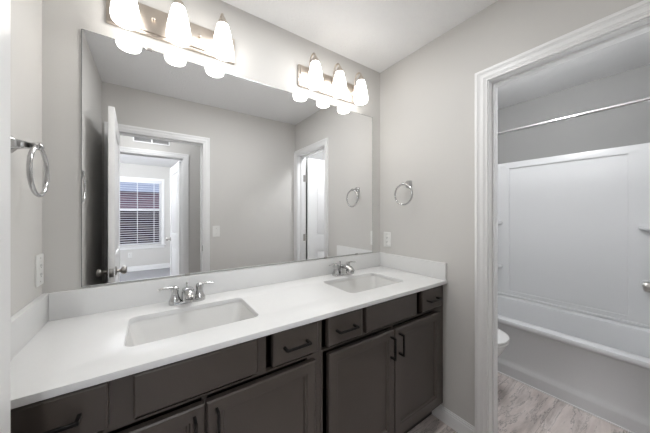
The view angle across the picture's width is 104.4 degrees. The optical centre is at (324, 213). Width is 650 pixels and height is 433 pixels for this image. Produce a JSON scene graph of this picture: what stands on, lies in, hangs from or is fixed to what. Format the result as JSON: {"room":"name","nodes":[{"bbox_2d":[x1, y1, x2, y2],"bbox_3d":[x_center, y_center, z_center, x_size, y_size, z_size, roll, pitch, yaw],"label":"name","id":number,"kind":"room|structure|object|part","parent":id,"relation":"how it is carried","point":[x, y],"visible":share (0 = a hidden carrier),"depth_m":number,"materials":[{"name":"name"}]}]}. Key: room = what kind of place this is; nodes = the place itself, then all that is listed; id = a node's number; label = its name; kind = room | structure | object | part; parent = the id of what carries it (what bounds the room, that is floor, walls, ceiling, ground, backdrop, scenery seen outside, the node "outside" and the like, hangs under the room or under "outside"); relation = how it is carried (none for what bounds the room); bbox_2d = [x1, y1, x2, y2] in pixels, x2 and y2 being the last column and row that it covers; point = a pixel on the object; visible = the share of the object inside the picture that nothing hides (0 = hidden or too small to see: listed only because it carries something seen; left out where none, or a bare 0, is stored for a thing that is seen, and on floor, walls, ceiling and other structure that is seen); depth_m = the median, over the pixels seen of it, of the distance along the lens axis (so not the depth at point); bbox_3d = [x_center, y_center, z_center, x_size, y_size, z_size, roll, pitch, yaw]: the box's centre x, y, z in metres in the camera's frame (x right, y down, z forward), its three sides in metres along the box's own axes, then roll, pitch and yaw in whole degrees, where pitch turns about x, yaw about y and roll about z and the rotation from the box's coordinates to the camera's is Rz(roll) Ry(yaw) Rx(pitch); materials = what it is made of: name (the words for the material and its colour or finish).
{"room":"bathroom","nodes":[
{"label":"bathroom","id":0,"kind":"room"},
{"bbox_2d":[11,0,41,315],"bbox_3d":[-0.730,0.086,0.351,0.100,2.497,1.490,0,0,-35],"label":"wall","id":1,"kind":"structure","parent":0,"point":[26,15],"depth_m":0.86,"materials":[{"name":"grey paint"}]},
{"bbox_2d":[11,136,49,196],"bbox_3d":[-0.911,-0.144,0.767,0.077,0.184,0.160,0,0,-35],"label":"towel ring","id":2,"kind":"object","parent":1,"relation":"attached to","point":[16,144],"visible":0.92,"depth_m":0.76,"materials":[{"name":"silver metal"}]},
{"bbox_3d":[-0.911,-0.210,0.767,0.077,0.052,0.052,0,0,-35],"label":"post","id":3,"kind":"part","parent":2,"relation":"part of","materials":[{"name":"silver metal"}]},
{"bbox_2d":[35,253,43,286],"bbox_3d":[-1.087,0.213,0.961,0.008,0.118,0.072,0,0,-35],"label":"wall outlet","id":4,"kind":"object","parent":1,"relation":"attached to","point":[39,259],"visible":1,"depth_m":0.95,"materials":[{"name":"white plastic"}]},
{"bbox_2d":[39,261,42,278],"bbox_3d":[-1.085,0.213,0.963,0.001,0.067,0.033,0,0,-35],"label":"receptacle","id":5,"kind":"object","parent":4,"relation":"attached to","point":[40,262],"depth_m":0.96,"materials":[{"name":"white plastic"}]},
{"bbox_2d":[42,0,379,293],"bbox_3d":[-0.376,0.086,1.563,2.062,2.497,0.100,0,0,-35],"label":"wall","id":6,"kind":"structure","parent":0,"point":[266,53],"depth_m":1.07,"materials":[{"name":"grey paint"}]},
{"bbox_2d":[106,0,234,64],"bbox_3d":[-0.687,-0.916,1.191,0.542,0.230,0.154,0,0,-35],"label":"vanity light","id":7,"kind":"object","parent":6,"relation":"attached to","point":[174,28],"visible":1,"depth_m":1.18,"materials":[{"name":"white glass"}]},
{"bbox_3d":[-0.836,-0.881,1.056,0.101,0.160,0.101,0,0,-35],"label":"lamp shade","id":8,"kind":"part","parent":7,"relation":"part of","materials":[{"name":"white glass"}]},
{"bbox_3d":[-0.676,-0.881,1.167,0.101,0.160,0.101,0,0,-35],"label":"lamp shade","id":9,"kind":"part","parent":7,"relation":"part of","materials":[{"name":"white glass"}]},
{"bbox_3d":[-0.517,-0.881,1.277,0.101,0.160,0.101,0,0,-35],"label":"lamp shade","id":10,"kind":"part","parent":7,"relation":"part of","materials":[{"name":"white glass"}]},
{"bbox_2d":[48,252,379,320],"bbox_3d":[-0.324,0.367,1.525,1.861,0.108,0.020,0,0,-35],"label":"backsplash","id":11,"kind":"structure","parent":6,"relation":"attached to","point":[86,301],"depth_m":1.23,"materials":[{"name":"white stone"}]},
{"bbox_2d":[81,29,372,286],"bbox_3d":[-0.318,-0.234,1.536,1.701,1.089,0.009,0,0,-35],"label":"mirror","id":12,"kind":"object","parent":6,"relation":"attached to","point":[187,168],"visible":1,"depth_m":1.31,"materials":[{"name":"clear glass"}]},
{"bbox_2d":[298,53,367,105],"bbox_3d":[0.088,-0.916,1.728,0.542,0.230,0.154,0,0,-35],"label":"vanity light","id":13,"kind":"object","parent":6,"relation":"attached to","point":[312,78],"visible":1,"depth_m":1.68,"materials":[{"name":"white glass"}]},
{"bbox_3d":[-0.084,-0.956,1.627,0.038,0.150,0.094,0,0,-35],"label":"arm","id":14,"kind":"part","parent":13,"relation":"part of","materials":[{"name":"silver metal"}]},
{"bbox_3d":[-0.060,-0.881,1.593,0.101,0.160,0.101,0,0,-35],"label":"lamp shade","id":15,"kind":"part","parent":13,"relation":"part of","materials":[{"name":"white glass"}]},
{"bbox_3d":[0.075,-0.956,1.737,0.038,0.150,0.094,0,0,-35],"label":"arm","id":16,"kind":"part","parent":13,"relation":"part of","materials":[{"name":"silver metal"}]},
{"bbox_3d":[0.099,-0.881,1.703,0.101,0.160,0.101,0,0,-35],"label":"lamp shade","id":17,"kind":"part","parent":13,"relation":"part of","materials":[{"name":"white glass"}]},
{"bbox_3d":[0.235,-0.956,1.848,0.038,0.150,0.094,0,0,-35],"label":"arm","id":18,"kind":"part","parent":13,"relation":"part of","materials":[{"name":"silver metal"}]},
{"bbox_3d":[0.259,-0.881,1.814,0.101,0.160,0.101,0,0,-35],"label":"lamp shade","id":19,"kind":"part","parent":13,"relation":"part of","materials":[{"name":"white glass"}]},
{"bbox_2d":[221,0,649,108],"bbox_3d":[0.764,-1.187,1.376,3.725,0.050,1.705,0,0,-35],"label":"ceiling","id":20,"kind":"structure","parent":0,"point":[376,35],"depth_m":1.62,"materials":[{"name":"white paint"}]},
{"bbox_2d":[380,0,642,426],"bbox_3d":[0.924,0.086,1.496,0.115,2.497,1.490,0,0,-35],"label":"wall","id":21,"kind":"structure","parent":0,"point":[427,97],"depth_m":1.59,"materials":[{"name":"grey paint"}]},
{"bbox_2d":[384,232,390,246],"bbox_3d":[0.495,0.203,2.008,0.008,0.118,0.072,0,0,-35],"label":"wall outlet","id":22,"kind":"object","parent":21,"relation":"attached to","point":[387,235],"visible":1,"depth_m":2.00,"materials":[{"name":"white plastic"}]},
{"bbox_2d":[385,235,388,243],"bbox_3d":[0.493,0.203,2.006,0.001,0.067,0.033,0,0,-35],"label":"receptacle","id":23,"kind":"object","parent":22,"relation":"attached to","point":[386,236],"depth_m":2.00,"materials":[{"name":"white plastic"}]},
{"bbox_2d":[394,180,412,205],"bbox_3d":[0.583,-0.152,1.819,0.077,0.184,0.160,0,0,-35],"label":"towel ring","id":24,"kind":"object","parent":21,"relation":"attached to","point":[408,184],"visible":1,"depth_m":1.81,"materials":[{"name":"silver metal"}]},
{"bbox_3d":[0.583,-0.218,1.819,0.077,0.052,0.052,0,0,-35],"label":"post","id":25,"kind":"part","parent":24,"relation":"part of","materials":[{"name":"silver metal"}]},
{"bbox_2d":[432,404,474,432],"bbox_3d":[0.794,1.288,1.572,0.013,0.095,0.273,0,0,-35],"label":"baseboard","id":26,"kind":"structure","parent":21,"relation":"attached to","point":[449,418],"depth_m":1.56,"materials":[{"name":"white paint"}]},
{"bbox_2d":[475,0,649,432],"bbox_3d":[1.081,0.263,1.151,0.020,2.144,0.745,0,0,-35],"label":"trim","id":27,"kind":"structure","parent":21,"relation":"attached to","point":[639,11],"depth_m":1.41,"materials":[{"name":"white paint"}]},
{"bbox_2d":[488,17,649,432],"bbox_3d":[1.137,0.287,1.189,0.115,2.096,0.649,0,0,-35],"label":"trim","id":28,"kind":"structure","parent":21,"relation":"attached to","point":[640,27],"depth_m":1.42,"materials":[{"name":"white paint"}]},
{"bbox_2d":[407,372,629,432],"bbox_3d":[0.611,1.360,0.723,4.720,0.050,2.605,0,0,-35],"label":"floor","id":29,"kind":"structure","parent":0,"point":[522,408],"depth_m":1.65,"materials":[{"name":"wood-look vinyl plank"}]},
{"bbox_2d":[11,320,319,432],"bbox_3d":[-0.547,0.889,1.014,0.948,0.892,0.600,0,0,-35],"label":"vanity cabinet","id":30,"kind":"object","parent":29,"relation":"on","point":[269,383],"visible":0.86,"depth_m":0.82,"materials":[{"name":"black wood"}]},
{"bbox_3d":[-0.654,0.511,0.597,0.108,0.008,0.038,0,0,-35],"label":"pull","id":31,"kind":"part","parent":30,"relation":"part of","materials":[{"name":"black metal"}]},
{"bbox_3d":[-0.666,0.511,0.624,0.198,0.123,0.024,0,0,-35],"label":"drawer","id":32,"kind":"part","parent":30,"relation":"part of","materials":[{"name":"brown wood"}]},
{"bbox_3d":[-0.564,0.888,0.695,0.422,0.563,0.024,0,0,-35],"label":"door","id":33,"kind":"part","parent":30,"relation":"part of","materials":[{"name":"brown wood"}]},
{"bbox_3d":[-0.399,0.690,0.774,0.008,0.113,0.038,0,0,-35],"label":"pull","id":34,"kind":"part","parent":30,"relation":"part of","materials":[{"name":"black metal"}]},
{"bbox_3d":[-0.345,0.690,0.811,0.008,0.113,0.038,0,0,-35],"label":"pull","id":35,"kind":"part","parent":30,"relation":"part of","materials":[{"name":"black metal"}]},
{"bbox_2d":[11,266,447,408],"bbox_3d":[-0.166,0.431,1.296,1.903,0.021,0.576,0,0,-35],"label":"countertop","id":36,"kind":"structure","parent":30,"relation":"on","point":[67,355],"depth_m":0.90,"materials":[{"name":"white stone"}]},
{"bbox_2d":[11,293,48,359],"bbox_3d":[-0.941,0.367,0.762,0.020,0.108,0.571,0,0,-35],"label":"side splash","id":37,"kind":"object","parent":36,"relation":"on","point":[30,319],"visible":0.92,"depth_m":0.83,"materials":[{"name":"white stone"}]},
{"bbox_2d":[158,281,213,305],"bbox_3d":[-0.654,0.375,1.201,0.174,0.092,0.171,0,0,10],"label":"faucet","id":38,"kind":"object","parent":36,"relation":"on","point":[188,295],"visible":1,"depth_m":1.17,"materials":[{"name":"silver metal"}]},
{"bbox_3d":[-0.725,0.343,1.158,0.067,0.017,0.021,0,0,-43],"label":"lever","id":39,"kind":"part","parent":38,"relation":"part of","materials":[{"name":"silver metal"}]},
{"bbox_3d":[-0.702,0.374,1.179,0.052,0.076,0.052,0,0,-35],"label":"handle","id":40,"kind":"part","parent":38,"relation":"part of","materials":[{"name":"silver metal"}]},
{"bbox_3d":[-0.632,0.377,1.169,0.054,0.069,0.148,0,0,-35],"label":"spout","id":41,"kind":"part","parent":38,"relation":"part of","materials":[{"name":"silver metal"}]},
{"bbox_3d":[-0.617,0.374,1.238,0.052,0.076,0.052,0,0,-35],"label":"handle","id":42,"kind":"part","parent":38,"relation":"part of","materials":[{"name":"silver metal"}]},
{"bbox_2d":[125,302,255,346],"bbox_3d":[-0.530,0.524,1.033,0.488,0.163,0.330,0,0,-35],"label":"sink","id":43,"kind":"object","parent":36,"relation":"in","point":[140,332],"visible":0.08,"depth_m":1.13,"materials":[{"name":"white ceramic"}]},
{"bbox_2d":[329,261,355,276],"bbox_3d":[0.124,0.375,1.742,0.174,0.092,0.171,0,0,10],"label":"faucet","id":44,"kind":"object","parent":36,"relation":"on","point":[343,269],"visible":1,"depth_m":1.71,"materials":[{"name":"silver metal"}]},
{"bbox_3d":[0.075,0.374,1.720,0.052,0.076,0.052,0,0,-35],"label":"handle","id":45,"kind":"part","parent":44,"relation":"part of","materials":[{"name":"silver metal"}]},
{"bbox_3d":[0.146,0.377,1.710,0.054,0.069,0.148,0,0,-35],"label":"spout","id":46,"kind":"part","parent":44,"relation":"part of","materials":[{"name":"silver metal"}]},
{"bbox_2d":[328,276,398,292],"bbox_3d":[0.243,0.524,1.576,0.488,0.163,0.330,0,0,-35],"label":"sink","id":47,"kind":"object","parent":36,"relation":"in","point":[360,284],"visible":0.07,"depth_m":1.73,"materials":[{"name":"white ceramic"}]},
{"bbox_2d":[380,252,446,279],"bbox_3d":[0.607,0.367,1.834,0.020,0.108,0.571,0,0,-35],"label":"side splash","id":48,"kind":"object","parent":36,"relation":"on","point":[434,269],"visible":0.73,"depth_m":1.77,"materials":[{"name":"white stone"}]},
{"bbox_3d":[-0.214,0.888,0.937,0.418,0.563,0.024,0,0,-35],"label":"door","id":49,"kind":"part","parent":30,"relation":"part of","materials":[{"name":"brown wood"}]},
{"bbox_3d":[-0.116,0.511,1.004,0.200,0.123,0.024,0,0,-35],"label":"drawer","id":50,"kind":"part","parent":30,"relation":"part of","materials":[{"name":"brown wood"}]},
{"bbox_3d":[-0.105,0.511,0.978,0.108,0.008,0.038,0,0,-35],"label":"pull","id":51,"kind":"part","parent":30,"relation":"part of","materials":[{"name":"black metal"}]},
{"bbox_2d":[320,285,442,432],"bbox_3d":[0.234,0.889,1.554,0.947,0.892,0.600,0,0,-35],"label":"vanity cabinet","id":52,"kind":"object","parent":29,"relation":"on","point":[381,364],"visible":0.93,"depth_m":1.30,"materials":[{"name":"black wood"}]},
{"bbox_3d":[0.090,0.511,1.147,0.198,0.123,0.024,0,0,-35],"label":"drawer","id":53,"kind":"part","parent":52,"relation":"part of","materials":[{"name":"brown wood"}]},
{"bbox_3d":[0.101,0.511,1.120,0.108,0.008,0.038,0,0,-35],"label":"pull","id":54,"kind":"part","parent":52,"relation":"part of","materials":[{"name":"black metal"}]},
{"bbox_3d":[0.186,0.888,1.214,0.422,0.563,0.024,0,0,-35],"label":"door","id":55,"kind":"part","parent":52,"relation":"part of","materials":[{"name":"brown wood"}]},
{"bbox_3d":[0.351,0.690,1.293,0.008,0.113,0.038,0,0,-35],"label":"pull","id":56,"kind":"part","parent":52,"relation":"part of","materials":[{"name":"black metal"}]},
{"bbox_3d":[0.406,0.690,1.331,0.008,0.113,0.038,0,0,-35],"label":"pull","id":57,"kind":"part","parent":52,"relation":"part of","materials":[{"name":"black metal"}]},
{"bbox_3d":[0.538,0.888,1.458,0.423,0.563,0.024,0,0,-35],"label":"door","id":58,"kind":"part","parent":52,"relation":"part of","materials":[{"name":"brown wood"}]},
{"bbox_3d":[0.641,0.511,1.529,0.198,0.123,0.024,0,0,-35],"label":"drawer","id":59,"kind":"part","parent":52,"relation":"part of","materials":[{"name":"brown wood"}]},
{"bbox_3d":[0.652,0.511,1.502,0.108,0.008,0.038,0,0,-35],"label":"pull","id":60,"kind":"part","parent":52,"relation":"part of","materials":[{"name":"black metal"}]},
{"bbox_2d":[498,329,509,356],"bbox_3d":[1.077,0.943,2.061,0.450,0.785,0.716,0,0,-35],"label":"toilet","id":61,"kind":"object","parent":29,"relation":"on","point":[503,338],"visible":0.06,"depth_m":1.78,"materials":[{"name":"white ceramic"}]},
{"bbox_3d":[1.106,1.133,2.020,0.362,0.405,0.595,0,0,-35],"label":"bowl","id":62,"kind":"part","parent":61,"relation":"part of","materials":[{"name":"white ceramic"}]},
{"bbox_3d":[1.131,0.919,1.983,0.378,0.017,0.525,0,0,-35],"label":"seat","id":63,"kind":"part","parent":61,"relation":"part of","materials":[{"name":"white plastic"}]},
{"bbox_3d":[1.129,0.897,1.987,0.378,0.022,0.536,0,0,-35],"label":"lid","id":64,"kind":"part","parent":61,"relation":"part of","materials":[{"name":"white ceramic"}]},
{"bbox_2d":[498,294,649,432],"bbox_3d":[1.903,1.107,2.155,0.769,0.456,1.514,0,0,-35],"label":"bathtub","id":65,"kind":"object","parent":29,"relation":"on","point":[599,367],"visible":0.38,"depth_m":1.84,"materials":[{"name":"white plastic"}]},
{"bbox_2d":[498,64,649,163],"bbox_3d":[2.261,0.086,2.403,0.095,2.497,1.520,0,0,-35],"label":"wall","id":66,"kind":"structure","parent":0,"point":[627,125],"depth_m":2.27,"materials":[{"name":"grey paint"}]},
{"bbox_2d":[498,143,649,328],"bbox_3d":[1.919,0.165,2.166,0.733,1.424,1.514,0,0,-35],"label":"tub surround","id":67,"kind":"object","parent":66,"relation":"attached to","point":[574,229],"visible":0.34,"depth_m":2.25,"materials":[{"name":"white plastic"}]},
{"bbox_2d":[638,226,649,231],"bbox_3d":[2.483,0.117,1.828,0.120,0.055,0.275,0,0,-35],"label":"shelf","id":68,"kind":"object","parent":67,"relation":"attached to","point":[640,228],"depth_m":1.93,"materials":[{"name":"white plastic"}]},
{"bbox_2d":[640,280,649,288],"bbox_3d":[2.486,0.550,1.860,0.071,0.084,0.210,0,0,-35],"label":"grab bar","id":69,"kind":"object","parent":67,"relation":"attached to","point":[641,282],"visible":0.41,"depth_m":1.95,"materials":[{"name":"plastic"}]},
{"bbox_2d":[643,282,649,291],"bbox_3d":[1.603,0.299,1.175,0.614,2.048,0.165,0,0,-37],"label":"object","id":70,"kind":"structure","parent":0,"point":[646,285],"depth_m":1.36,"materials":[{"name":"silver metal"}]},
{"bbox_3d":[0.557,0.087,0.266,2.120,2.497,0.115,0,0,-35],"label":"wall","id":71,"kind":"structure","parent":0,"visible":0},
{"bbox_2d":[0,0,10,432],"bbox_3d":[-0.369,0.299,0.126,0.165,2.048,0.720,0,0,-32],"label":"door","id":72,"kind":"structure","parent":71,"relation":"in","point":[5,5],"depth_m":0.42,"materials":[{"name":"white paint"}]},
{"bbox_3d":[1.155,0.087,2.623,1.662,2.497,0.100,0,0,-35],"label":"wall","id":73,"kind":"structure","parent":0,"visible":0},
{"bbox_2d":[498,97,649,134],"bbox_3d":[1.642,-0.695,1.975,0.064,0.064,1.519,0,0,-35],"label":"shower curtain rod","id":74,"kind":"object","parent":73,"relation":"attached to","point":[646,99],"visible":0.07,"depth_m":1.75,"materials":[{"name":"silver metal"}]}
]}

